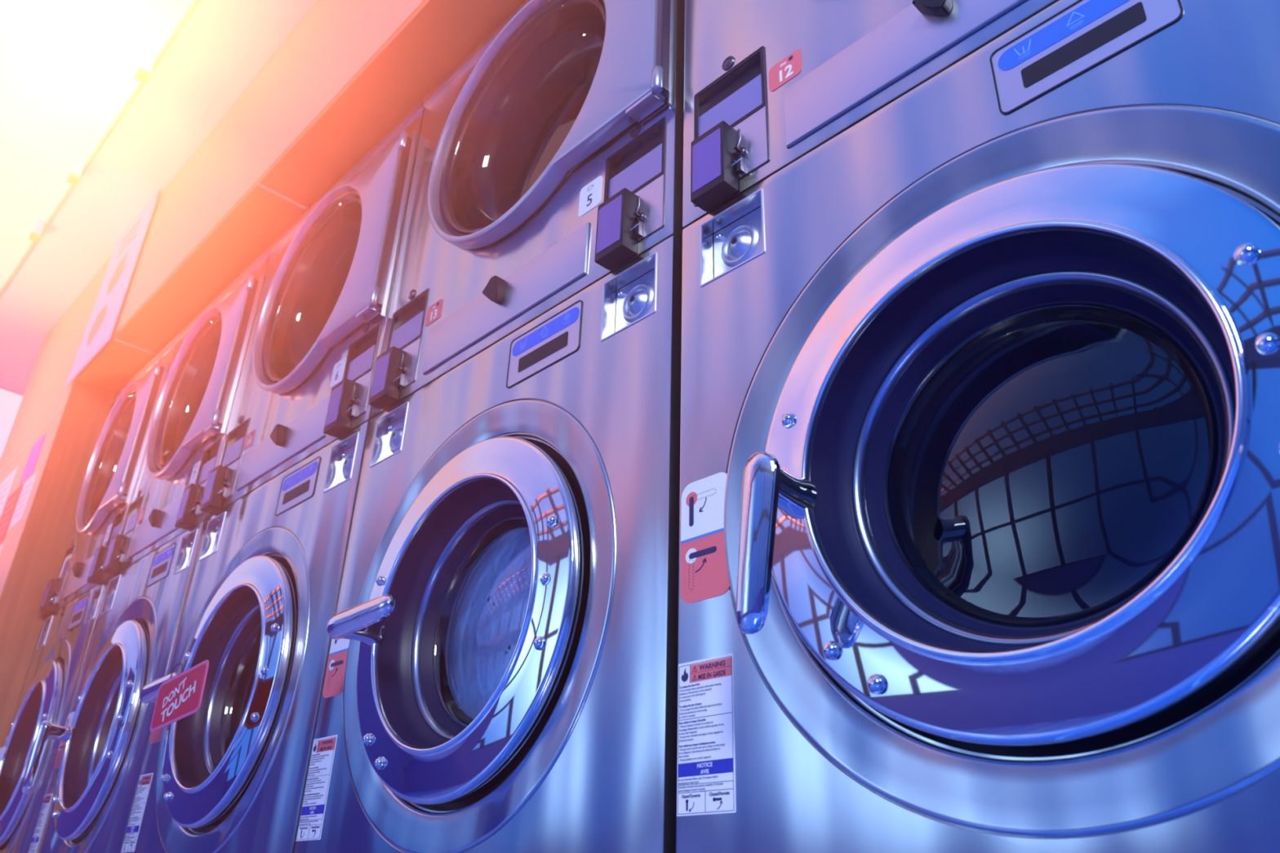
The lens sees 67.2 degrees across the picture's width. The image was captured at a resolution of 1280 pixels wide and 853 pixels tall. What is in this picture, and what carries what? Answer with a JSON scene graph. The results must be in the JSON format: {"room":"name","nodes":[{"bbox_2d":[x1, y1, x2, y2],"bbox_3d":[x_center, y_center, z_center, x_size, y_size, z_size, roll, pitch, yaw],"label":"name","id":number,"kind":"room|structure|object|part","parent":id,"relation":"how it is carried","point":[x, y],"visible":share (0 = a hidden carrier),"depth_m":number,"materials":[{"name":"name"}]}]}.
{"room":"laundry","nodes":[
{"label":"laundry","id":0,"kind":"room"},
{"bbox_2d":[0,379,115,747],"bbox_3d":[-1.726,0.811,3.337,0.937,1.842,0.017,25,-35,-38],"label":"wall","id":1,"kind":"structure","parent":0,"point":[38,557],"depth_m":3.24,"materials":[{"name":"white paint"}]},
{"bbox_2d":[0,0,316,395],"bbox_3d":[-0.830,-1.095,2.976,0.972,0.045,6.300,25,-35,-38],"label":"ceiling","id":2,"kind":"structure","parent":0,"point":[221,47],"depth_m":3.31,"materials":[{"name":"white paint"}]},
{"bbox_2d":[27,218,46,243],"bbox_3d":[-2.320,-0.756,3.713,0.034,0.082,0.048,25,-35,-38],"label":"bracket","id":3,"kind":"object","parent":2,"relation":"attached to","point":[35,236],"visible":1,"depth_m":3.70,"materials":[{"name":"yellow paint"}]},
{"bbox_2d":[66,158,85,186],"bbox_3d":[-1.993,-0.901,3.408,0.034,0.082,0.048,25,-35,-38],"label":"bracket","id":4,"kind":"object","parent":2,"relation":"attached to","point":[74,177],"visible":1,"depth_m":3.39,"materials":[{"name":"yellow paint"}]},
{"bbox_2d":[0,0,199,297],"bbox_3d":[-1.179,-1.262,2.680,0.007,0.040,6.300,25,-35,-38],"label":"trim","id":5,"kind":"structure","parent":2,"relation":"attached to","point":[195,2],"depth_m":3.22,"materials":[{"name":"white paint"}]},
{"bbox_2d":[133,52,155,84],"bbox_3d":[-1.526,-1.108,2.975,0.034,0.082,0.048,25,-35,-38],"label":"bracket","id":6,"kind":"object","parent":2,"relation":"attached to","point":[143,74],"visible":1,"depth_m":2.96,"materials":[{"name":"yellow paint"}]},
{"bbox_2d":[0,0,424,595],"bbox_3d":[-0.752,-0.152,2.069,0.137,2.455,5.600,25,-35,-38],"label":"wall","id":7,"kind":"structure","parent":0,"point":[334,40],"depth_m":2.88,"materials":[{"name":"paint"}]},
{"bbox_2d":[0,466,18,516],"bbox_3d":[-2.479,0.281,3.742,0.003,0.210,0.240,25,-35,-38],"label":"paper notice","id":8,"kind":"object","parent":7,"relation":"attached to","point":[6,486],"visible":1,"depth_m":3.72,"materials":[{"name":"white paper"}]},
{"bbox_2d":[0,484,22,543],"bbox_3d":[-2.316,0.336,3.520,0.003,0.220,0.200,25,-35,-38],"label":"paper notice","id":9,"kind":"object","parent":7,"relation":"attached to","point":[11,501],"visible":1,"depth_m":3.51,"materials":[{"name":"red paper"}]},
{"bbox_2d":[8,471,38,530],"bbox_3d":[-2.168,0.261,3.387,0.003,0.180,0.165,25,-35,-38],"label":"paper notice","id":10,"kind":"object","parent":7,"relation":"attached to","point":[28,486],"visible":1,"depth_m":3.38,"materials":[{"name":"white"}]},
{"bbox_2d":[0,407,62,474],"bbox_3d":[-2.401,0.084,3.758,0.002,0.010,0.970,25,-35,-38],"label":"trim","id":11,"kind":"structure","parent":7,"relation":"attached to","point":[61,409],"depth_m":3.68,"materials":[{"name":"beige"}]},
{"bbox_2d":[18,433,46,485],"bbox_3d":[-2.227,0.121,3.534,0.002,0.160,0.170,25,-35,-38],"label":"paper notice","id":12,"kind":"object","parent":7,"relation":"attached to","point":[33,455],"visible":1,"depth_m":3.53,"materials":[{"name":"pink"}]},
{"bbox_2d":[65,190,159,386],"bbox_3d":[-1.902,-0.497,3.475,0.006,0.625,0.480,25,-35,-38],"label":"sign","id":13,"kind":"object","parent":7,"relation":"attached to","point":[104,313],"visible":1,"depth_m":3.45,"materials":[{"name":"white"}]},
{"bbox_2d":[113,337,155,355],"bbox_3d":[-1.700,-0.269,3.245,0.134,0.002,0.010,25,-35,-38],"label":"trim","id":14,"kind":"structure","parent":7,"relation":"attached to","point":[114,339],"depth_m":3.24,"materials":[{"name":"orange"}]},
{"bbox_2d":[257,182,307,209],"bbox_3d":[-0.940,-0.606,2.539,0.134,0.002,0.010,25,-35,-38],"label":"trim","id":15,"kind":"structure","parent":7,"relation":"attached to","point":[268,188],"depth_m":2.54,"materials":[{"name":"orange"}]},
{"bbox_2d":[75,0,524,393],"bbox_3d":[-0.096,-0.729,2.271,0.935,0.020,4.590,25,-35,-38],"label":"trim","id":16,"kind":"structure","parent":7,"relation":"attached to","point":[438,35],"depth_m":2.43,"materials":[{"name":"orange"}]},
{"bbox_3d":[-3.901,0.395,0.583,7.900,0.050,13.000,25,-35,-38],"label":"floor","id":17,"kind":"structure","parent":0,"visible":0},
{"bbox_2d":[0,579,107,852],"bbox_3d":[-1.520,1.087,2.937,0.844,0.998,0.609,25,-35,-38],"label":"washing machine","id":18,"kind":"object","parent":17,"relation":"on","point":[53,674],"visible":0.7,"depth_m":2.79,"materials":[{"name":"silver metal"}]},
{"bbox_2d":[0,746,5,764],"bbox_3d":[-1.823,0.952,2.707,0.002,0.085,0.200,25,-35,-38],"label":"card","id":19,"kind":"object","parent":18,"relation":"hanging from","point":[2,749],"visible":1,"depth_m":2.66,"materials":[{"name":"white paper"}]},
{"bbox_3d":[-1.873,0.943,2.800,0.074,0.041,0.133,25,-37,-38],"label":"handle","id":20,"kind":"part","parent":18,"relation":"part of","materials":[{"name":"silver metal"}]},
{"bbox_3d":[-1.751,0.933,2.774,0.068,0.516,0.394,25,-35,-38],"label":"door","id":21,"kind":"part","parent":18,"relation":"part of","materials":[{"name":"silver metal"}]},
{"bbox_2d":[35,615,53,649],"bbox_3d":[-1.900,0.665,3.098,0.027,0.099,0.080,25,-35,-38],"label":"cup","id":22,"kind":"object","parent":18,"relation":"on","point":[48,620],"depth_m":3.12,"materials":[{"name":"grey metal"}]},
{"bbox_2d":[84,585,103,623],"bbox_3d":[-1.566,0.517,2.788,0.027,0.099,0.082,25,-35,-38],"label":"lock","id":23,"kind":"object","parent":18,"relation":"on","point":[97,592],"depth_m":2.81,"materials":[{"name":"grey metal"}]},
{"bbox_2d":[38,336,176,616],"bbox_3d":[-1.492,0.274,3.355,0.739,0.824,0.610,25,-35,-38],"label":"dryer","id":24,"kind":"object","parent":18,"relation":"on","point":[110,478],"visible":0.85,"depth_m":3.07,"materials":[{"name":"silver metal"}]},
{"bbox_3d":[-1.934,0.549,3.134,0.001,0.080,0.037,25,-35,-38],"label":"box plate","id":25,"kind":"part","parent":24,"relation":"part of","materials":[{"name":"silver metal"}]},
{"bbox_3d":[-1.903,0.494,3.176,0.003,0.204,0.098,25,-35,-38],"label":"coin panel","id":26,"kind":"part","parent":24,"relation":"part of","materials":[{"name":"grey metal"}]},
{"bbox_3d":[-1.740,0.467,2.996,0.005,0.094,0.334,25,-35,-38],"label":"lint drawer","id":27,"kind":"part","parent":24,"relation":"part of","materials":[{"name":"white metal"}]},
{"bbox_3d":[-1.601,0.402,2.824,0.001,0.080,0.037,25,-35,-38],"label":"box plate","id":28,"kind":"part","parent":24,"relation":"part of","materials":[{"name":"silver metal"}]},
{"bbox_3d":[-1.569,0.346,2.865,0.003,0.204,0.100,25,-35,-38],"label":"coin panel","id":29,"kind":"part","parent":24,"relation":"part of","materials":[{"name":"grey metal"}]},
{"bbox_3d":[-1.706,0.083,3.137,0.033,0.536,0.490,25,-35,-38],"label":"door","id":30,"kind":"part","parent":24,"relation":"part of","materials":[{"name":"grey paint"}]},
{"bbox_2d":[117,515,124,524],"bbox_3d":[-1.558,0.281,2.908,0.002,0.037,0.090,25,-35,-38],"label":"panel","id":31,"kind":"object","parent":24,"relation":"attached to","point":[120,517],"depth_m":2.92,"materials":[{"name":"black plastic"}]},
{"bbox_2d":[22,521,204,852],"bbox_3d":[-1.070,0.887,2.519,0.844,0.998,0.681,25,-35,-38],"label":"washing machine","id":32,"kind":"object","parent":17,"relation":"on","point":[88,800],"visible":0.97,"depth_m":2.36,"materials":[{"name":"silver metal"}]},
{"bbox_3d":[-1.473,0.824,2.397,0.074,0.173,0.035,25,-33,-38],"label":"handle","id":33,"kind":"part","parent":32,"relation":"part of","materials":[{"name":"silver metal"}]},
{"bbox_3d":[-1.302,0.734,2.356,0.068,0.516,0.441,25,-35,-38],"label":"door","id":34,"kind":"part","parent":32,"relation":"part of","materials":[{"name":"silver metal"}]},
{"bbox_2d":[99,574,120,614],"bbox_3d":[-1.469,0.474,2.698,0.027,0.099,0.090,25,-35,-38],"label":"lock","id":35,"kind":"object","parent":32,"relation":"on","point":[107,605],"depth_m":2.72,"materials":[{"name":"grey metal"}]},
{"bbox_2d":[173,528,197,574],"bbox_3d":[-1.096,0.309,2.352,0.027,0.099,0.092,25,-35,-38],"label":"lock","id":36,"kind":"object","parent":32,"relation":"on","point":[186,548],"depth_m":2.38,"materials":[{"name":"grey metal"}]},
{"bbox_2d":[102,245,271,577],"bbox_3d":[-1.041,0.074,2.936,0.739,0.824,0.682,25,-35,-38],"label":"dryer","id":37,"kind":"object","parent":32,"relation":"on","point":[191,418],"visible":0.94,"depth_m":2.65,"materials":[{"name":"silver metal"}]},
{"bbox_3d":[-1.505,0.359,2.735,0.001,0.080,0.042,25,-35,-38],"label":"box plate","id":38,"kind":"part","parent":37,"relation":"part of","materials":[{"name":"blue"}]},
{"bbox_3d":[-1.473,0.303,2.776,0.003,0.204,0.109,25,-35,-38],"label":"coin panel","id":39,"kind":"part","parent":37,"relation":"part of","materials":[{"name":"grey metal"}]},
{"bbox_2d":[133,502,141,514],"bbox_3d":[-1.462,0.238,2.818,0.002,0.037,0.098,25,-35,-38],"label":"panel","id":40,"kind":"object","parent":37,"relation":"attached to","point":[136,506],"depth_m":2.83,"materials":[{"name":"black plastic"}]},
{"bbox_3d":[-1.290,0.267,2.577,0.005,0.094,0.374,25,-35,-38],"label":"lint drawer","id":41,"kind":"part","parent":37,"relation":"part of","materials":[{"name":"white metal"}]},
{"bbox_3d":[-1.132,0.194,2.388,0.001,0.080,0.042,25,-35,-38],"label":"box plate","id":42,"kind":"part","parent":37,"relation":"part of","materials":[{"name":"silver metal"}]},
{"bbox_3d":[-1.252,-0.118,2.715,0.033,0.536,0.548,25,-35,-38],"label":"door","id":43,"kind":"part","parent":37,"relation":"part of","materials":[{"name":"grey paint"}]},
{"bbox_3d":[-1.099,0.137,2.428,0.003,0.204,0.111,25,-35,-38],"label":"coin panel","id":44,"kind":"part","parent":37,"relation":"part of","materials":[{"name":"grey metal"}]},
{"bbox_2d":[206,447,218,462],"bbox_3d":[-1.088,0.073,2.471,0.002,0.037,0.100,25,-35,-38],"label":"panel","id":45,"kind":"object","parent":37,"relation":"attached to","point":[212,453],"depth_m":2.48,"materials":[{"name":"black plastic"}]},
{"bbox_2d":[120,421,369,852],"bbox_3d":[-0.562,0.662,2.047,0.844,0.998,0.768,25,-35,-38],"label":"washing machine","id":46,"kind":"object","parent":17,"relation":"on","point":[229,775],"visible":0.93,"depth_m":1.85,"materials":[{"name":"silver metal"}]},
{"bbox_3d":[-0.935,0.527,1.929,0.074,0.040,0.167,25,-38,-38],"label":"handle","id":47,"kind":"part","parent":46,"relation":"part of","materials":[{"name":"silver metal"}]},
{"bbox_2d":[150,659,208,732],"bbox_3d":[-0.841,0.487,1.764,0.007,0.122,0.228,25,-35,-37],"label":"tag","id":48,"kind":"object","parent":46,"relation":"hanging from","point":[179,697],"visible":1,"depth_m":1.75,"materials":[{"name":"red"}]},
{"bbox_2d":[198,511,226,560],"bbox_3d":[-0.985,0.259,2.248,0.027,0.099,0.101,25,-35,-38],"label":"lock","id":49,"kind":"object","parent":46,"relation":"on","point":[215,526],"depth_m":2.27,"materials":[{"name":"grey metal"}]},
{"bbox_3d":[-0.794,0.509,1.885,0.068,0.516,0.497,25,-35,-38],"label":"door","id":50,"kind":"part","parent":46,"relation":"part of","materials":[{"name":"silver metal"}]},
{"bbox_3d":[-0.758,0.526,1.916,0.016,0.306,0.295,25,-35,-38],"label":"door glass","id":51,"kind":"part","parent":46,"relation":"part of","materials":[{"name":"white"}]},
{"bbox_2d":[200,99,425,519],"bbox_3d":[-0.533,-0.151,2.464,0.739,0.824,0.768,25,-35,-38],"label":"dryer","id":52,"kind":"object","parent":46,"relation":"on","point":[317,339],"visible":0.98,"depth_m":2.19,"materials":[{"name":"silver metal"}]},
{"bbox_3d":[-1.021,0.145,2.286,0.001,0.080,0.047,25,-35,-38],"label":"box plate","id":53,"kind":"part","parent":52,"relation":"part of","materials":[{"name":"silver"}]},
{"bbox_3d":[-0.988,0.088,2.325,0.003,0.204,0.123,25,-35,-38],"label":"coin panel","id":54,"kind":"part","parent":52,"relation":"part of","materials":[{"name":"grey metal"}]},
{"bbox_2d":[231,427,246,444],"bbox_3d":[-0.977,0.024,2.368,0.002,0.037,0.111,25,-35,-38],"label":"panel","id":55,"kind":"object","parent":52,"relation":"attached to","point":[238,434],"depth_m":2.38,"materials":[{"name":"black plastic"}]},
{"bbox_3d":[-0.782,0.042,2.105,0.005,0.094,0.421,25,-35,-38],"label":"lint drawer","id":56,"kind":"part","parent":52,"relation":"part of","materials":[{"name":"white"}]},
{"bbox_3d":[-0.739,-0.346,2.238,0.033,0.536,0.617,25,-35,-38],"label":"door","id":57,"kind":"part","parent":52,"relation":"part of","materials":[{"name":"grey paint"}]},
{"bbox_3d":[-0.601,-0.042,1.895,0.001,0.080,0.047,25,-35,-38],"label":"box plate","id":58,"kind":"part","parent":52,"relation":"part of","materials":[{"name":"blue"}]},
{"bbox_3d":[-0.567,-0.099,1.934,0.003,0.204,0.126,25,-35,-38],"label":"coin panel","id":59,"kind":"part","parent":52,"relation":"part of","materials":[{"name":"grey metal"}]},
{"bbox_2d":[354,334,377,359],"bbox_3d":[-0.556,-0.163,1.977,0.002,0.037,0.113,25,-35,-38],"label":"panel","id":60,"kind":"object","parent":52,"relation":"attached to","point":[364,344],"depth_m":1.98,"materials":[{"name":"black plastic"}]},
{"bbox_2d":[323,431,359,493],"bbox_3d":[-0.565,0.073,1.858,0.027,0.099,0.104,25,-35,-38],"label":"lock","id":61,"kind":"object","parent":46,"relation":"on","point":[339,474],"depth_m":1.88,"materials":[{"name":"grey metal"}]},
{"bbox_2d":[293,235,682,852],"bbox_3d":[-0.012,0.418,1.536,0.844,0.998,0.797,25,-35,-38],"label":"washing machine","id":62,"kind":"object","parent":17,"relation":"on","point":[501,675],"visible":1,"depth_m":1.31,"materials":[{"name":"silver metal"}]},
{"bbox_3d":[-0.390,0.285,1.421,0.074,0.040,0.173,25,-37,-38],"label":"handle","id":63,"kind":"part","parent":62,"relation":"part of","materials":[{"name":"silver metal"}]},
{"bbox_2d":[368,401,408,467],"bbox_3d":[-0.443,0.019,1.745,0.027,0.099,0.105,25,-35,-38],"label":"lock","id":64,"kind":"object","parent":62,"relation":"on","point":[390,427],"depth_m":1.77,"materials":[{"name":"grey metal"}]},
{"bbox_3d":[-0.245,0.265,1.374,0.068,0.516,0.516,25,-35,-38],"label":"door","id":65,"kind":"part","parent":62,"relation":"part of","materials":[{"name":"silver metal"}]},
{"bbox_3d":[-0.208,0.282,1.405,0.016,0.306,0.306,25,-35,-38],"label":"door glass","id":66,"kind":"part","parent":62,"relation":"part of","materials":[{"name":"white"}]},
{"bbox_2d":[368,0,684,418],"bbox_3d":[0.016,-0.395,1.953,0.739,0.824,0.798,25,-35,-38],"label":"dryer","id":67,"kind":"object","parent":62,"relation":"on","point":[549,159],"visible":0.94,"depth_m":1.69,"materials":[{"name":"silver metal"}]},
{"bbox_3d":[-0.480,-0.095,1.782,0.001,0.080,0.049,25,-35,-38],"label":"box plate","id":68,"kind":"part","parent":67,"relation":"part of","materials":[{"name":"blue"}]},
{"bbox_3d":[-0.447,-0.152,1.822,0.003,0.204,0.128,25,-35,-38],"label":"coin panel","id":69,"kind":"part","parent":67,"relation":"part of","materials":[{"name":"grey metal"}]},
{"bbox_2d":[398,300,425,328],"bbox_3d":[-0.436,-0.217,1.864,0.002,0.037,0.115,25,-35,-38],"label":"panel","id":70,"kind":"object","parent":67,"relation":"attached to","point":[410,312],"depth_m":1.87,"materials":[{"name":"black plastic"}]},
{"bbox_3d":[-0.232,-0.202,1.594,0.005,0.094,0.437,25,-35,-38],"label":"lint drawer","id":71,"kind":"part","parent":67,"relation":"part of","materials":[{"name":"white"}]},
{"bbox_3d":[-0.188,-0.590,1.726,0.033,0.536,0.641,25,-35,-38],"label":"door","id":72,"kind":"part","parent":67,"relation":"part of","materials":[{"name":"grey paint"}]},
{"bbox_3d":[-0.044,-0.289,1.377,0.001,0.080,0.049,25,-35,-38],"label":"box plate","id":73,"kind":"part","parent":67,"relation":"part of","materials":[{"name":"blue"}]},
{"bbox_3d":[-0.009,-0.346,1.415,0.003,0.204,0.130,25,-35,-38],"label":"coin panel","id":74,"kind":"part","parent":67,"relation":"part of","materials":[{"name":"grey metal"}]},
{"bbox_2d":[613,131,662,176],"bbox_3d":[0.002,-0.411,1.458,0.002,0.037,0.117,25,-35,-38],"label":"panel","id":75,"kind":"object","parent":67,"relation":"attached to","point":[642,146],"depth_m":1.46,"materials":[{"name":"black plastic"}]},
{"bbox_2d":[600,251,657,341],"bbox_3d":[-0.007,-0.174,1.339,0.027,0.099,0.108,25,-35,-38],"label":"lock","id":76,"kind":"object","parent":62,"relation":"on","point":[628,294],"depth_m":1.36,"materials":[{"name":"grey metal"}]},
{"bbox_2d":[675,0,1279,852],"bbox_3d":[0.555,0.166,1.009,0.844,0.998,0.797,25,-35,-38],"label":"washing machine","id":77,"kind":"object","parent":17,"relation":"on","point":[979,513],"visible":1,"depth_m":0.86,"materials":[{"name":"silver metal"}]},
{"bbox_2d":[699,187,764,286],"bbox_3d":[0.123,-0.232,1.218,0.027,0.099,0.105,25,-35,-38],"label":"lock","id":78,"kind":"object","parent":77,"relation":"on","point":[732,235],"depth_m":1.23,"materials":[{"name":"grey metal"}]},
{"bbox_3d":[0.126,0.114,0.911,0.074,0.173,0.040,25,-28,-38],"label":"handle","id":79,"kind":"part","parent":77,"relation":"part of","materials":[{"name":"silver metal"}]},
{"bbox_2d":[682,0,1059,228],"bbox_3d":[0.583,-0.646,1.427,0.739,0.824,0.798,25,-35,-38],"label":"dryer","id":80,"kind":"object","parent":77,"relation":"on","point":[767,83],"visible":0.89,"depth_m":1.22,"materials":[{"name":"silver metal"}]},
{"bbox_3d":[0.087,-0.347,1.256,0.001,0.080,0.049,25,-35,-38],"label":"box plate","id":81,"kind":"part","parent":80,"relation":"part of","materials":[{"name":"blue"}]},
{"bbox_3d":[0.120,-0.404,1.295,0.003,0.204,0.128,25,-35,-38],"label":"coin panel","id":82,"kind":"part","parent":80,"relation":"part of","materials":[{"name":"grey metal"}]},
{"bbox_2d":[703,61,760,113],"bbox_3d":[0.131,-0.468,1.338,0.002,0.037,0.115,25,-35,-38],"label":"panel","id":83,"kind":"object","parent":80,"relation":"attached to","point":[738,77],"depth_m":1.34,"materials":[{"name":"black plastic"}]},
{"bbox_3d":[0.335,-0.454,1.067,0.005,0.094,0.437,25,-35,-38],"label":"lint drawer","id":84,"kind":"part","parent":80,"relation":"part of","materials":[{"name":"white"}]},
{"bbox_3d":[0.322,0.014,0.847,0.068,0.516,0.516,25,-35,-38],"label":"door","id":85,"kind":"part","parent":77,"relation":"part of","materials":[{"name":"silver metal"}]},
{"bbox_3d":[0.358,0.031,0.879,0.016,0.306,0.306,25,-35,-38],"label":"door glass","id":86,"kind":"part","parent":77,"relation":"part of","materials":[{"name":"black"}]}
]}

